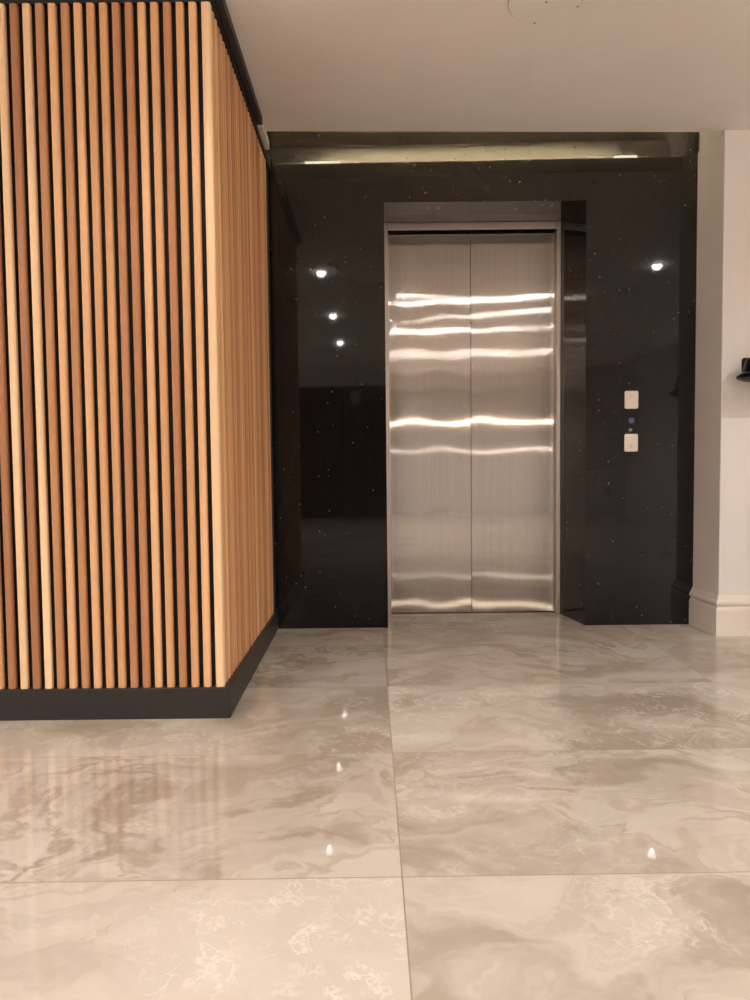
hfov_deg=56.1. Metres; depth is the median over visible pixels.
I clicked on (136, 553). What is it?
wall
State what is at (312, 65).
ceiling
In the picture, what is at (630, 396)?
panel
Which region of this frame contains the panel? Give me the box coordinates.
[623,389,638,453]
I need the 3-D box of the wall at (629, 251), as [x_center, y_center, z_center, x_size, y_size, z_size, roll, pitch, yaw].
[0.575,-0.814,3.965,2.260,2.980,0.443,-1,3,0]
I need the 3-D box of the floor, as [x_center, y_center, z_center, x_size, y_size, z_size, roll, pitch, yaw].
[0.309,0.903,0.065,7.800,0.060,8.440,-1,3,0]
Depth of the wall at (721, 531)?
3.54 m
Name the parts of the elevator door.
door, sill, door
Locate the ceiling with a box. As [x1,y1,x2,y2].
[225,0,749,135]
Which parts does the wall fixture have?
plate, lamp shade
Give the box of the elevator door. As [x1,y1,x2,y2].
[384,221,560,614]
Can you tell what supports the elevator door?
in the wall at (629, 251)
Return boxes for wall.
[0,0,277,720]
[267,131,697,628]
[693,130,749,595]
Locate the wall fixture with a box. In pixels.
[736,358,749,381]
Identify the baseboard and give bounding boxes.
[689,587,749,635]
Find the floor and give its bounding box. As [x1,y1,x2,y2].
[0,612,749,999]
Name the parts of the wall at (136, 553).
edge trim, edge trim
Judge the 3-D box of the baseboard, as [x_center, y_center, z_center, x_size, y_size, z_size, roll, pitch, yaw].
[2.949,0.566,3.681,2.498,0.203,0.271,-1,3,0]
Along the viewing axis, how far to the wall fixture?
3.36 m

